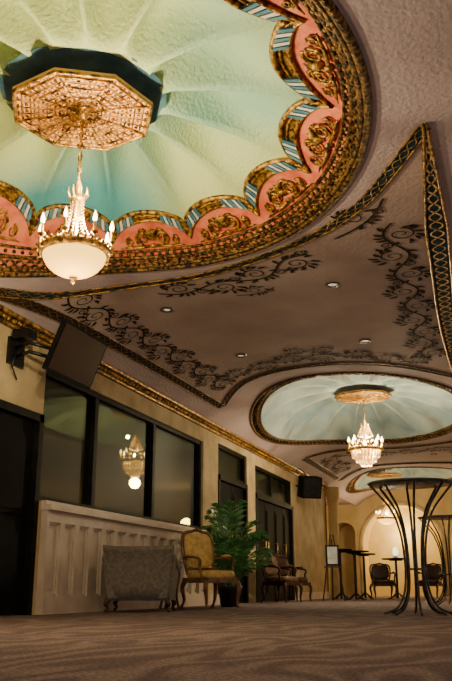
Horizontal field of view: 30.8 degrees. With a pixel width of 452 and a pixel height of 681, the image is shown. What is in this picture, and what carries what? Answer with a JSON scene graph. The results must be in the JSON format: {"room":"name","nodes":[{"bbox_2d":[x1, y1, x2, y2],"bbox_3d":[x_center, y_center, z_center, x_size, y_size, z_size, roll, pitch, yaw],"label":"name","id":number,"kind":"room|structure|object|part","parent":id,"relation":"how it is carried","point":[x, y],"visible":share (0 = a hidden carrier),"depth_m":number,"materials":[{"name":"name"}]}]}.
{"room":"cinema lobby","nodes":[
{"label":"cinema lobby","id":0,"kind":"room"},
{"bbox_2d":[0,323,328,614],"bbox_3d":[-1.314,2.909,14.463,2.140,3.350,33.000,-6,-18,18],"label":"wall","id":1,"kind":"structure","parent":0,"point":[69,568],"depth_m":10.89,"materials":[{"name":"beige paint"}]},
{"bbox_2d":[0,399,44,614],"bbox_3d":[-2.631,1.545,7.953,0.170,2.200,2.800,-6,-18,18],"label":"door","id":2,"kind":"structure","parent":1,"relation":"in","point":[21,428],"depth_m":8.91,"materials":[{"name":"black paint"}]},
{"bbox_2d":[6,318,107,389],"bbox_3d":[-1.895,0.202,9.268,0.712,0.586,1.019,-6,-18,18],"label":"television","id":3,"kind":"object","parent":1,"relation":"attached to","point":[75,355],"visible":1,"depth_m":9.03,"materials":[{"name":"black paint"}]},
{"bbox_3d":[-1.679,0.170,9.213,0.264,0.556,1.000,-6,-18,18],"label":"casing","id":4,"kind":"part","parent":3,"relation":"part of","materials":[{"name":"black paint"}]},
{"bbox_2d":[39,370,200,528],"bbox_3d":[-1.376,1.811,11.950,0.160,1.540,5.400,-6,-18,18],"label":"window","id":5,"kind":"structure","parent":1,"relation":"in","point":[99,453],"depth_m":11.41,"materials":[{"name":"clear glass"}]},
{"bbox_3d":[-2.034,1.268,10.152,0.050,1.480,1.340,-6,-18,18],"label":"pane","id":6,"kind":"part","parent":5,"relation":"part of","materials":[{"name":"clear glass"}]},
{"bbox_3d":[-1.500,1.727,11.672,0.050,1.480,1.850,-6,-18,18],"label":"pane","id":7,"kind":"part","parent":5,"relation":"part of","materials":[{"name":"clear glass"}]},
{"bbox_3d":[-0.865,2.272,13.478,0.050,1.480,1.970,-6,-18,18],"label":"pane","id":8,"kind":"part","parent":5,"relation":"part of","materials":[{"name":"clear glass"}]},
{"bbox_2d":[0,304,327,490],"bbox_3d":[-1.167,0.750,12.380,0.090,0.240,26.131,-6,-18,18],"label":"trim","id":9,"kind":"structure","parent":1,"relation":"attached to","point":[9,318],"depth_m":12.60,"materials":[{"name":"brown metal"}]},
{"bbox_2d":[218,444,244,483],"bbox_3d":[0.028,2.452,16.113,0.160,0.580,1.800,-6,-18,18],"label":"window","id":10,"kind":"structure","parent":1,"relation":"in","point":[231,464],"depth_m":16.29,"materials":[{"name":"clear glass"}]},
{"bbox_3d":[0.004,2.454,16.121,0.050,0.520,1.720,-6,-18,18],"label":"pane","id":11,"kind":"part","parent":10,"relation":"part of","materials":[{"name":"clear glass"}]},
{"bbox_2d":[218,474,248,602],"bbox_3d":[0.080,3.825,15.680,0.170,2.300,1.800,-6,-18,18],"label":"door","id":12,"kind":"structure","parent":1,"relation":"in","point":[228,488],"depth_m":16.08,"materials":[{"name":"black paint"}]},
{"bbox_2d":[208,592,329,604],"bbox_3d":[1.280,5.794,18.532,0.040,0.180,10.380,-6,-18,18],"label":"baseboard","id":13,"kind":"structure","parent":1,"relation":"attached to","point":[305,595],"depth_m":20.53,"materials":[{"name":"beige wood"}]},
{"bbox_2d":[255,466,290,505],"bbox_3d":[1.016,3.387,18.900,0.160,0.600,3.200,-6,-18,18],"label":"window","id":14,"kind":"structure","parent":1,"relation":"in","point":[267,484],"depth_m":18.84,"materials":[{"name":"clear glass"}]},
{"bbox_3d":[0.722,3.157,18.136,0.050,0.540,1.420,-6,-18,18],"label":"pane","id":15,"kind":"part","parent":14,"relation":"part of","materials":[{"name":"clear glass"}]},
{"bbox_3d":[1.232,3.595,19.588,0.050,0.540,1.620,-6,-18,18],"label":"pane","id":16,"kind":"part","parent":14,"relation":"part of","materials":[{"name":"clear glass"}]},
{"bbox_2d":[255,493,294,601],"bbox_3d":[1.069,4.722,18.478,0.170,2.200,3.200,-6,-18,18],"label":"door","id":17,"kind":"structure","parent":1,"relation":"in","point":[276,518],"depth_m":18.61,"materials":[{"name":"black paint"}]},
{"bbox_2d":[295,468,321,498],"bbox_3d":[2.016,3.592,20.573,0.643,0.767,0.564,5,-17,-16],"label":"wall speaker","id":18,"kind":"object","parent":1,"relation":"attached to","point":[310,487],"visible":0.85,"depth_m":20.36,"materials":[{"name":"black paint"}]},
{"bbox_2d":[304,478,320,497],"bbox_3d":[2.147,3.663,20.351,0.440,0.449,0.123,5,-17,-16],"label":"grille","id":19,"kind":"object","parent":18,"relation":"attached to","point":[312,486],"depth_m":20.35,"materials":[{"name":"black metal"}]},
{"bbox_2d":[0,0,451,505],"bbox_3d":[3.060,0.695,14.200,11.000,1.228,32.100,-6,-18,18],"label":"ceiling","id":20,"kind":"structure","parent":0,"point":[205,68],"depth_m":7.13,"materials":[{"name":"paint"}]},
{"bbox_2d":[12,67,152,283],"bbox_3d":[-1.153,-1.194,6.409,1.091,1.610,1.091,-11,-20,32],"label":"chandelier","id":21,"kind":"object","parent":20,"relation":"hanging from","point":[64,107],"visible":1,"depth_m":6.38,"materials":[{"name":"gold metal"}]},
{"bbox_3d":[-1.431,-0.724,6.295,0.066,0.196,0.057,10,-19,-29],"label":"arm","id":22,"kind":"part","parent":21,"relation":"part of","materials":[{"name":"gold metal"}]},
{"bbox_3d":[-1.368,-0.782,6.100,0.058,0.196,0.067,-6,-18,18],"label":"arm","id":23,"kind":"part","parent":21,"relation":"part of","materials":[{"name":"gold metal"}]},
{"bbox_3d":[-1.369,-0.918,6.137,0.031,0.095,0.031,5,-18,-17],"label":"candle bulb","id":24,"kind":"part","parent":21,"relation":"part of","materials":[{"name":"white glass"}]},
{"bbox_3d":[-1.180,-0.812,6.003,0.057,0.196,0.066,10,-19,-29],"label":"arm","id":25,"kind":"part","parent":21,"relation":"part of","materials":[{"name":"gold metal"}]},
{"bbox_3d":[-1.178,-0.947,6.041,0.031,0.095,0.031,5,-18,-17],"label":"candle bulb","id":26,"kind":"part","parent":21,"relation":"part of","materials":[{"name":"white glass"}]},
{"bbox_3d":[-1.153,-0.576,6.222,0.485,0.220,0.485,-6,-18,18],"label":"lamp shade","id":27,"kind":"part","parent":21,"relation":"part of","materials":[{"name":"white glass"}]},
{"bbox_3d":[-1.153,-0.969,6.341,0.162,0.640,0.162,-15,-22,40],"label":"stem","id":28,"kind":"part","parent":21,"relation":"part of","materials":[{"name":"gold metal"}]},
{"bbox_3d":[-1.153,-1.534,6.511,0.032,0.620,0.032,8,-19,-25],"label":"chain","id":29,"kind":"part","parent":21,"relation":"part of","materials":[{"name":"gold metal"}]},
{"bbox_3d":[-0.976,-0.793,6.064,0.067,0.196,0.058,-6,-18,18],"label":"arm","id":30,"kind":"part","parent":21,"relation":"part of","materials":[{"name":"gold metal"}]},
{"bbox_3d":[-0.973,-0.928,6.103,0.031,0.095,0.031,-9,-19,26],"label":"candle bulb","id":31,"kind":"part","parent":21,"relation":"part of","materials":[{"name":"white glass"}]},
{"bbox_3d":[-0.875,-0.739,6.244,0.066,0.196,0.057,10,-19,-29],"label":"arm","id":32,"kind":"part","parent":21,"relation":"part of","materials":[{"name":"gold metal"}]},
{"bbox_3d":[-0.873,-0.873,6.286,0.031,0.095,0.031,-9,-19,26],"label":"candle bulb","id":33,"kind":"part","parent":21,"relation":"part of","materials":[{"name":"white glass"}]},
{"bbox_2d":[160,307,172,312],"bbox_3d":[-0.750,-0.385,10.299,0.180,0.018,0.180,-6,-18,18],"label":"recessed light","id":34,"kind":"object","parent":20,"relation":"in","point":[167,309],"visible":1,"depth_m":10.29,"materials":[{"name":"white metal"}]},
{"bbox_2d":[0,0,372,277],"bbox_3d":[-1.055,-1.482,6.472,4.373,0.843,5.485,-2,-17,7],"label":"trim","id":35,"kind":"structure","parent":20,"relation":"attached to","point":[324,135],"depth_m":7.65,"materials":[{"name":"paint"}]},
{"bbox_2d":[0,123,451,408],"bbox_3d":[0.657,-0.091,10.616,4.668,0.476,8.242,-6,-18,18],"label":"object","id":36,"kind":"structure","parent":20,"relation":"attached to","point":[388,253],"depth_m":10.07,"materials":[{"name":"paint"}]},
{"bbox_2d":[235,354,246,357],"bbox_3d":[0.224,0.230,12.416,0.180,0.018,0.180,-6,-18,18],"label":"recessed light","id":37,"kind":"object","parent":20,"relation":"in","point":[237,355],"visible":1,"depth_m":12.42,"materials":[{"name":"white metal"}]},
{"bbox_2d":[325,282,339,287],"bbox_3d":[1.246,-0.649,9.567,0.180,0.018,0.180,-6,-18,18],"label":"recessed light","id":38,"kind":"object","parent":20,"relation":"in","point":[329,284],"visible":1,"depth_m":9.56,"materials":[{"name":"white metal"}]},
{"bbox_2d":[249,372,451,444],"bbox_3d":[2.831,1.678,16.794,4.487,0.451,7.338,-6,-18,18],"label":"trim","id":39,"kind":"structure","parent":20,"relation":"attached to","point":[255,418],"depth_m":16.45,"materials":[{"name":"brown metal"}]},
{"bbox_2d":[334,389,391,466],"bbox_3d":[2.818,1.774,16.659,1.091,1.567,1.091,-11,-20,32],"label":"chandelier","id":40,"kind":"object","parent":20,"relation":"hanging from","point":[362,396],"visible":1,"depth_m":16.53,"materials":[{"name":"gold metal"}]},
{"bbox_3d":[2.818,1.905,16.620,0.162,0.640,0.162,-15,-22,40],"label":"stem","id":41,"kind":"part","parent":40,"relation":"part of","materials":[{"name":"clear glass"}]},
{"bbox_3d":[2.818,2.297,16.501,0.200,0.220,0.200,-6,-18,18],"label":"lamp shade","id":42,"kind":"part","parent":40,"relation":"part of","materials":[{"name":"glass"}]},
{"bbox_2d":[359,339,370,342],"bbox_3d":[1.993,0.010,11.751,0.180,0.018,0.180,-6,-18,18],"label":"recessed light","id":43,"kind":"object","parent":20,"relation":"in","point":[361,340],"visible":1,"depth_m":11.73,"materials":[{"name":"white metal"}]},
{"bbox_2d":[302,441,451,480],"bbox_3d":[4.641,3.267,21.958,4.242,0.348,4.729,-6,-18,18],"label":"trim","id":44,"kind":"structure","parent":20,"relation":"attached to","point":[307,460],"depth_m":21.64,"materials":[{"name":"brown paint"}]},
{"bbox_2d":[367,469,402,478],"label":"ceiling medallion","id":45,"kind":"object","parent":20,"relation":"hanging from","point":[384,474],"depth_m":26.55,"materials":[{"name":"gold metal"}]},
{"bbox_2d":[376,489,397,526],"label":"chandelier","id":46,"kind":"object","parent":20,"relation":"hanging from","point":[386,520],"depth_m":26.07,"materials":[{"name":"glass"}]},
{"bbox_3d":[5.143,5.790,26.202,0.550,0.220,0.550,-6,-18,18],"label":"lamp shade","id":47,"kind":"part","parent":46,"relation":"part of","materials":[{"name":"white glass"}]},
{"bbox_2d":[346,467,451,493],"bbox_3d":[5.832,4.519,26.233,4.056,0.572,4.943,-6,-18,18],"label":"trim","id":48,"kind":"structure","parent":20,"relation":"attached to","point":[351,487],"depth_m":25.79,"materials":[{"name":"paint"}]},
{"bbox_2d":[0,596,451,680],"bbox_3d":[3.123,4.358,13.292,11.000,0.100,34.500,-6,-18,18],"label":"floor","id":49,"kind":"structure","parent":0,"point":[353,639],"depth_m":4.25,"materials":[{"name":"carpet"}]},
{"bbox_2d":[102,544,181,612],"bbox_3d":[-1.053,2.959,10.195,0.939,0.792,0.835,-1,-17,2],"label":"settee","id":50,"kind":"object","parent":49,"relation":"on","point":[131,573],"visible":1,"depth_m":9.90,"materials":[{"name":"grey fabric"}]},
{"bbox_3d":[-1.446,2.959,10.290,0.146,0.524,0.656,-1,-17,2],"label":"arm","id":51,"kind":"part","parent":50,"relation":"part of"},
{"bbox_3d":[-1.433,3.179,9.852,0.085,0.171,0.060,8,-19,-25],"label":"leg","id":52,"kind":"part","parent":50,"relation":"part of","materials":[{"name":"red wood"}]},
{"bbox_3d":[-1.403,3.366,10.470,0.081,0.171,0.068,-1,-17,2],"label":"leg","id":53,"kind":"part","parent":50,"relation":"part of","materials":[{"name":"red wood"}]},
{"bbox_3d":[-1.050,3.064,10.234,0.720,0.290,0.700,-1,-17,2],"label":"seat","id":54,"kind":"part","parent":50,"relation":"part of","materials":[{"name":"grey fabric"}]},
{"bbox_3d":[-1.067,2.796,9.936,0.865,0.630,0.245,-1,-17,2],"label":"backrest","id":55,"kind":"part","parent":50,"relation":"part of","materials":[{"name":"grey fabric"}]},
{"bbox_3d":[-1.051,3.206,10.170,0.780,0.030,0.700,-1,-17,2],"label":"rail","id":56,"kind":"part","parent":50,"relation":"part of","materials":[{"name":"red wood"}]},
{"bbox_3d":[-0.699,3.170,9.820,0.085,0.171,0.060,-10,-19,30],"label":"leg","id":57,"kind":"part","parent":50,"relation":"part of","materials":[{"name":"red wood"}]},
{"bbox_3d":[-0.671,3.357,10.438,0.081,0.171,0.068,-1,-17,2],"label":"leg","id":58,"kind":"part","parent":50,"relation":"part of","materials":[{"name":"red wood"}]},
{"bbox_3d":[-0.654,2.948,10.256,0.146,0.524,0.656,-1,-17,2],"label":"arm","id":59,"kind":"part","parent":50,"relation":"part of"},
{"bbox_2d":[159,561,182,608],"bbox_3d":[-0.763,3.328,11.167,0.340,0.627,0.340,-6,-18,18],"label":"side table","id":60,"kind":"object","parent":49,"relation":"on","point":[181,562],"visible":0.2,"depth_m":11.17,"materials":[{"name":"brown wood"}]},
{"bbox_3d":[-0.656,3.368,11.210,0.073,0.576,0.033,8,-19,-25],"label":"leg","id":61,"kind":"part","parent":60,"relation":"part of","materials":[{"name":"brown wood"}]},
{"bbox_2d":[180,528,240,608],"bbox_3d":[-0.242,3.262,11.799,0.681,1.136,0.705,12,-21,-36],"label":"armchair","id":62,"kind":"object","parent":49,"relation":"on","point":[197,549],"visible":1,"depth_m":11.88,"materials":[{"name":"gold fabric"}]},
{"bbox_3d":[-0.615,3.621,11.714,0.135,0.399,0.086,-13,-21,36],"label":"leg","id":63,"kind":"part","parent":62,"relation":"part of","materials":[{"name":"brown wood"}]},
{"bbox_3d":[-0.481,3.213,11.633,0.080,0.326,0.493,12,-20,-34],"label":"arm","id":64,"kind":"part","parent":62,"relation":"part of","materials":[{"name":"brown wood"}]},
{"bbox_3d":[-0.408,3.107,12.073,0.591,0.681,0.152,12,-21,-36],"label":"frame","id":65,"kind":"part","parent":62,"relation":"part of","materials":[{"name":"brown wood"}]},
{"bbox_3d":[-0.410,3.097,12.079,0.491,0.504,0.151,12,-21,-36],"label":"backrest","id":66,"kind":"part","parent":62,"relation":"part of","materials":[{"name":"yellow fabric"}]},
{"bbox_3d":[-0.277,3.490,11.298,0.072,0.388,0.105,-1,-17,5],"label":"leg","id":67,"kind":"part","parent":62,"relation":"part of","materials":[{"name":"brown wood"}]},
{"bbox_3d":[-0.218,3.428,11.716,0.592,0.070,0.564,12,-21,-36],"label":"seat rail","id":68,"kind":"part","parent":62,"relation":"part of","materials":[{"name":"brown wood"}]},
{"bbox_3d":[-0.218,3.356,11.738,0.580,0.130,0.552,12,-21,-36],"label":"seat","id":69,"kind":"part","parent":62,"relation":"part of","materials":[{"name":"yellow fabric"}]},
{"bbox_3d":[-0.165,3.720,12.043,0.086,0.399,0.135,7,-18,-21],"label":"leg","id":70,"kind":"part","parent":62,"relation":"part of","materials":[{"name":"brown wood"}]},
{"bbox_3d":[-0.011,3.317,11.977,0.080,0.326,0.493,13,-21,-37],"label":"arm","id":71,"kind":"part","parent":62,"relation":"part of","materials":[{"name":"brown wood"}]},
{"bbox_3d":[0.167,3.588,11.623,0.105,0.388,0.072,-3,-17,10],"label":"leg","id":72,"kind":"part","parent":62,"relation":"part of","materials":[{"name":"brown wood"}]},
{"bbox_2d":[200,499,273,606],"bbox_3d":[0.080,3.358,12.948,1.222,1.615,1.413,-6,-18,18],"label":"potted palm","id":73,"kind":"object","parent":49,"relation":"on","point":[242,547],"visible":0.77,"depth_m":12.85,"materials":[{"name":"plant"}]},
{"bbox_2d":[218,586,241,606],"bbox_3d":[0.054,3.972,12.724,0.400,0.310,0.400,-6,-18,18],"label":"pot","id":74,"kind":"object","parent":73,"relation":"attached to","point":[227,594],"depth_m":12.59,"materials":[{"name":"plastic"}]},
{"bbox_2d":[260,552,302,602],"bbox_3d":[1.084,4.696,16.288,0.669,0.985,0.652,-13,-21,37],"label":"armchair","id":75,"kind":"object","parent":49,"relation":"on","point":[273,571],"visible":0.85,"depth_m":16.16,"materials":[{"name":"brown fabric"}]},
{"bbox_3d":[0.726,4.969,16.144,0.131,0.380,0.085,-7,-18,23],"label":"leg","id":76,"kind":"part","parent":75,"relation":"part of","materials":[{"name":"red wood"}]},
{"bbox_3d":[0.879,4.536,16.507,0.131,0.551,0.565,-13,-21,37],"label":"frame","id":77,"kind":"part","parent":75,"relation":"part of","materials":[{"name":"red wood"}]},
{"bbox_3d":[0.876,4.524,16.513,0.137,0.391,0.468,-13,-21,37],"label":"backrest","id":78,"kind":"part","parent":75,"relation":"part of","materials":[{"name":"brown fabric"}]},
{"bbox_3d":[0.897,4.583,16.101,0.477,0.326,0.078,-14,-22,38],"label":"arm","id":79,"kind":"part","parent":75,"relation":"part of","materials":[{"name":"red wood"}]},
{"bbox_3d":[1.062,5.091,16.547,0.085,0.380,0.131,12,-21,-35],"label":"leg","id":80,"kind":"part","parent":75,"relation":"part of","materials":[{"name":"red wood"}]},
{"bbox_3d":[1.108,4.812,16.233,0.545,0.070,0.564,-13,-21,37],"label":"seat rail","id":81,"kind":"part","parent":75,"relation":"part of","materials":[{"name":"red wood"}]},
{"bbox_3d":[1.108,4.740,16.255,0.534,0.130,0.552,-13,-21,37],"label":"seat","id":82,"kind":"part","parent":75,"relation":"part of","materials":[{"name":"brown fabric"}]},
{"bbox_3d":[1.145,4.868,15.830,0.072,0.369,0.103,3,-17,-9],"label":"leg","id":83,"kind":"part","parent":75,"relation":"part of","materials":[{"name":"red wood"}]},
{"bbox_3d":[1.249,4.710,16.523,0.477,0.326,0.078,-12,-21,35],"label":"arm","id":84,"kind":"part","parent":75,"relation":"part of","materials":[{"name":"red wood"}]},
{"bbox_3d":[1.477,4.989,16.228,0.103,0.369,0.072,1,-17,-3],"label":"leg","id":85,"kind":"part","parent":75,"relation":"part of","materials":[{"name":"red wood"}]},
{"bbox_2d":[273,555,312,601],"bbox_3d":[1.420,5.121,17.695,0.669,0.985,0.652,-13,-21,37],"label":"armchair","id":86,"kind":"object","parent":49,"relation":"on","point":[283,560],"visible":0.62,"depth_m":17.75,"materials":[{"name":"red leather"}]},
{"bbox_3d":[1.062,5.393,17.551,0.131,0.380,0.085,-7,-18,23],"label":"leg","id":87,"kind":"part","parent":86,"relation":"part of","materials":[{"name":"red wood"}]},
{"bbox_3d":[1.212,4.949,17.920,0.137,0.391,0.468,-13,-21,37],"label":"backrest","id":88,"kind":"part","parent":86,"relation":"part of","materials":[{"name":"red leather"}]},
{"bbox_3d":[1.215,4.961,17.914,0.131,0.551,0.565,-13,-21,37],"label":"frame","id":89,"kind":"part","parent":86,"relation":"part of","materials":[{"name":"red wood"}]},
{"bbox_3d":[1.399,5.515,17.954,0.085,0.380,0.131,12,-21,-35],"label":"leg","id":90,"kind":"part","parent":86,"relation":"part of","materials":[{"name":"red wood"}]},
{"bbox_3d":[1.444,5.237,17.640,0.545,0.070,0.564,-13,-21,37],"label":"seat rail","id":91,"kind":"part","parent":86,"relation":"part of","materials":[{"name":"red wood"}]},
{"bbox_3d":[1.481,5.293,17.236,0.072,0.369,0.103,3,-17,-9],"label":"leg","id":92,"kind":"part","parent":86,"relation":"part of","materials":[{"name":"red wood"}]},
{"bbox_3d":[1.585,5.135,17.930,0.477,0.326,0.078,-12,-21,35],"label":"arm","id":93,"kind":"part","parent":86,"relation":"part of","materials":[{"name":"red wood"}]},
{"bbox_3d":[1.444,5.165,17.661,0.534,0.130,0.552,-13,-21,37],"label":"seat","id":94,"kind":"part","parent":86,"relation":"part of","materials":[{"name":"brown fabric"}]},
{"bbox_3d":[1.813,5.413,17.635,0.103,0.369,0.072,1,-17,-3],"label":"leg","id":95,"kind":"part","parent":86,"relation":"part of","materials":[{"name":"red wood"}]},
{"bbox_2d":[326,487,339,597],"bbox_3d":[3.154,5.869,23.902,0.400,3.140,0.400,-6,-18,18],"label":"column","id":96,"kind":"structure","parent":49,"relation":"on","point":[332,493],"depth_m":23.93,"materials":[{"name":"beige paint"}]},
{"bbox_2d":[323,534,345,600],"bbox_3d":[2.417,5.158,18.639,0.509,1.446,0.437,-1,-17,3],"label":"sign","id":97,"kind":"object","parent":49,"relation":"on","point":[332,551],"visible":1,"depth_m":18.54,"materials":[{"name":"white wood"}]},
{"bbox_3d":[2.273,5.117,18.505,0.266,1.445,0.031,7,-18,-21],"label":"leg","id":98,"kind":"part","parent":97,"relation":"part of","materials":[{"name":"red wood"}]},
{"bbox_3d":[2.422,5.224,18.688,0.029,1.347,0.303,-1,-17,3],"label":"leg","id":99,"kind":"part","parent":97,"relation":"part of","materials":[{"name":"red wood"}]},
{"bbox_3d":[2.543,5.112,18.489,0.266,1.445,0.031,-9,-19,28],"label":"leg","id":100,"kind":"part","parent":97,"relation":"part of","materials":[{"name":"red wood"}]},
{"bbox_2d":[334,549,351,599],"bbox_3d":[2.811,5.731,20.096,0.600,1.197,0.600,-6,-18,18],"label":"bar table","id":101,"kind":"object","parent":49,"relation":"on","point":[340,594],"visible":0.6,"depth_m":20.02,"materials":[{"name":"black paint"}]},
{"bbox_2d":[340,550,368,600],"bbox_3d":[3.030,5.505,19.206,0.680,1.118,0.680,-6,-18,18],"label":"bar table","id":102,"kind":"object","parent":49,"relation":"on","point":[354,552],"visible":1,"depth_m":19.15,"materials":[{"name":"black paint"}]},
{"bbox_2d":[352,553,374,599],"bbox_3d":[3.493,5.947,20.673,0.600,1.117,0.600,-6,-18,18],"label":"bar table","id":103,"kind":"object","parent":49,"relation":"on","point":[365,594],"visible":0.89,"depth_m":20.64,"materials":[{"name":"black paint"}]},
{"bbox_2d":[369,563,396,597],"bbox_3d":[4.433,6.785,23.207,0.711,0.985,0.706,0,-17,-1],"label":"armchair","id":104,"kind":"object","parent":49,"relation":"on","point":[379,574],"visible":0.89,"depth_m":23.44,"materials":[{"name":"red leather"}]},
{"bbox_3d":[4.426,6.647,23.546,0.515,0.391,0.137,0,-17,-1],"label":"backrest","id":105,"kind":"part","parent":104,"relation":"part of","materials":[{"name":"red leather"}]},
{"bbox_3d":[4.426,6.659,23.538,0.617,0.551,0.131,0,-17,-1],"label":"frame","id":106,"kind":"part","parent":104,"relation":"part of","materials":[{"name":"red wood"}]},
{"bbox_3d":[4.434,6.898,23.141,0.620,0.070,0.583,0,-17,-1],"label":"seat rail","id":107,"kind":"part","parent":104,"relation":"part of","materials":[{"name":"red wood"}]},
{"bbox_3d":[4.434,6.826,23.163,0.607,0.130,0.570,0,-17,-1],"label":"seat","id":108,"kind":"part","parent":104,"relation":"part of","materials":[{"name":"red leather"}]},
{"bbox_2d":[382,558,404,598],"bbox_3d":[4.412,6.150,21.170,0.720,1.018,0.720,-6,-18,18],"label":"bar table","id":109,"kind":"object","parent":49,"relation":"on","point":[397,593],"visible":0.84,"depth_m":21.13,"materials":[{"name":"black paint"}]},
{"bbox_2d":[392,547,398,557],"bbox_3d":[4.412,5.524,21.359,0.160,0.290,0.156,-6,-18,18],"label":"table lamp","id":110,"kind":"object","parent":109,"relation":"on","point":[395,550],"visible":0.84,"depth_m":21.31,"materials":[{"name":"white glass"}]},
{"bbox_2d":[367,477,451,615],"bbox_3d":[2.073,2.276,9.022,0.960,1.410,0.960,-6,-18,18],"label":"cocktail table","id":111,"kind":"object","parent":49,"relation":"on","point":[413,483],"visible":1,"depth_m":8.98,"materials":[{"name":"brown metal"}]},
{"bbox_3d":[1.796,2.293,9.053,0.361,1.396,0.027,-2,-17,7],"label":"leg","id":112,"kind":"part","parent":111,"relation":"part of","materials":[{"name":"brown metal"}]},
{"bbox_3d":[1.901,2.346,9.231,0.027,1.396,0.361,13,-21,-36],"label":"leg","id":113,"kind":"part","parent":111,"relation":"part of","materials":[{"name":"brown metal"}]},
{"bbox_3d":[1.852,2.233,8.855,0.361,1.396,0.027,13,-21,-36],"label":"leg","id":114,"kind":"part","parent":111,"relation":"part of","materials":[{"name":"brown metal"}]},
{"bbox_3d":[2.107,2.363,9.285,0.027,1.396,0.361,-2,-17,7],"label":"leg","id":115,"kind":"part","parent":111,"relation":"part of","materials":[{"name":"brown metal"}]},
{"bbox_3d":[2.038,2.202,8.754,0.027,1.396,0.361,-2,-17,7],"label":"leg","id":116,"kind":"part","parent":111,"relation":"part of","materials":[{"name":"brown metal"}]},
{"bbox_3d":[2.293,2.332,9.184,0.361,1.396,0.027,13,-21,-36],"label":"leg","id":117,"kind":"part","parent":111,"relation":"part of","materials":[{"name":"brown metal"}]},
{"bbox_3d":[2.244,2.219,8.808,0.027,1.396,0.361,13,-21,-36],"label":"leg","id":118,"kind":"part","parent":111,"relation":"part of","materials":[{"name":"brown metal"}]},
{"bbox_3d":[2.350,2.272,8.986,0.361,1.396,0.027,-2,-17,7],"label":"leg","id":119,"kind":"part","parent":111,"relation":"part of","materials":[{"name":"brown metal"}]},
{"bbox_2d":[417,563,443,597],"bbox_3d":[5.795,6.806,23.274,0.711,0.985,0.706,-11,-20,32],"label":"armchair","id":120,"kind":"object","parent":49,"relation":"on","point":[434,570],"visible":0.62,"depth_m":23.44,"materials":[{"name":"red leather"}]},
{"bbox_3d":[5.778,6.848,23.235,0.607,0.130,0.570,-11,-20,32],"label":"seat","id":121,"kind":"part","parent":120,"relation":"part of","materials":[{"name":"red leather"}]},
{"bbox_3d":[5.778,6.920,23.213,0.620,0.070,0.583,-11,-20,32],"label":"seat rail","id":122,"kind":"part","parent":120,"relation":"part of","materials":[{"name":"red wood"}]},
{"bbox_3d":[5.952,6.654,23.567,0.515,0.391,0.137,-11,-20,32],"label":"backrest","id":123,"kind":"part","parent":120,"relation":"part of","materials":[{"name":"red leather"}]},
{"bbox_3d":[5.950,6.666,23.561,0.617,0.551,0.131,-11,-20,32],"label":"frame","id":124,"kind":"part","parent":120,"relation":"part of","materials":[{"name":"red wood"}]},
{"bbox_2d":[417,515,451,604],"bbox_3d":[3.949,3.889,14.521,1.000,1.500,1.000,-6,-18,18],"label":"cocktail table","id":125,"kind":"object","parent":49,"relation":"on","point":[434,517],"visible":0.96,"depth_m":14.49,"materials":[{"name":"brown metal"}]},
{"bbox_3d":[3.660,3.906,14.554,0.376,1.486,0.027,-2,-17,7],"label":"leg","id":126,"kind":"part","parent":125,"relation":"part of","materials":[{"name":"brown metal"}]},
{"bbox_3d":[3.770,3.962,14.739,0.027,1.486,0.376,13,-21,-36],"label":"leg","id":127,"kind":"part","parent":125,"relation":"part of","materials":[{"name":"brown metal"}]},
{"bbox_3d":[3.719,3.844,14.348,0.376,1.486,0.027,13,-21,-36],"label":"leg","id":128,"kind":"part","parent":125,"relation":"part of","materials":[{"name":"brown metal"}]},
{"bbox_3d":[3.985,3.979,14.796,0.027,1.486,0.376,-2,-17,7],"label":"leg","id":129,"kind":"part","parent":125,"relation":"part of","materials":[{"name":"brown metal"}]},
{"bbox_3d":[3.913,3.812,14.242,0.027,1.486,0.376,-2,-17,7],"label":"leg","id":130,"kind":"part","parent":125,"relation":"part of","materials":[{"name":"brown metal"}]},
{"bbox_2d":[326,487,451,596],"bbox_3d":[8.338,6.994,28.683,11.000,3.750,1.200,-6,-18,18],"label":"wall","id":131,"kind":"structure","parent":0,"point":[379,539],"depth_m":29.65,"materials":[{"name":"beige paint"}]},
{"bbox_2d":[359,501,451,596],"bbox_3d":[7.593,7.123,28.212,6.011,3.231,0.140,-6,-18,18],"label":"trim","id":132,"kind":"structure","parent":131,"relation":"attached to","point":[380,508],"depth_m":28.80,"materials":[{"name":"beige paint"}]}
]}

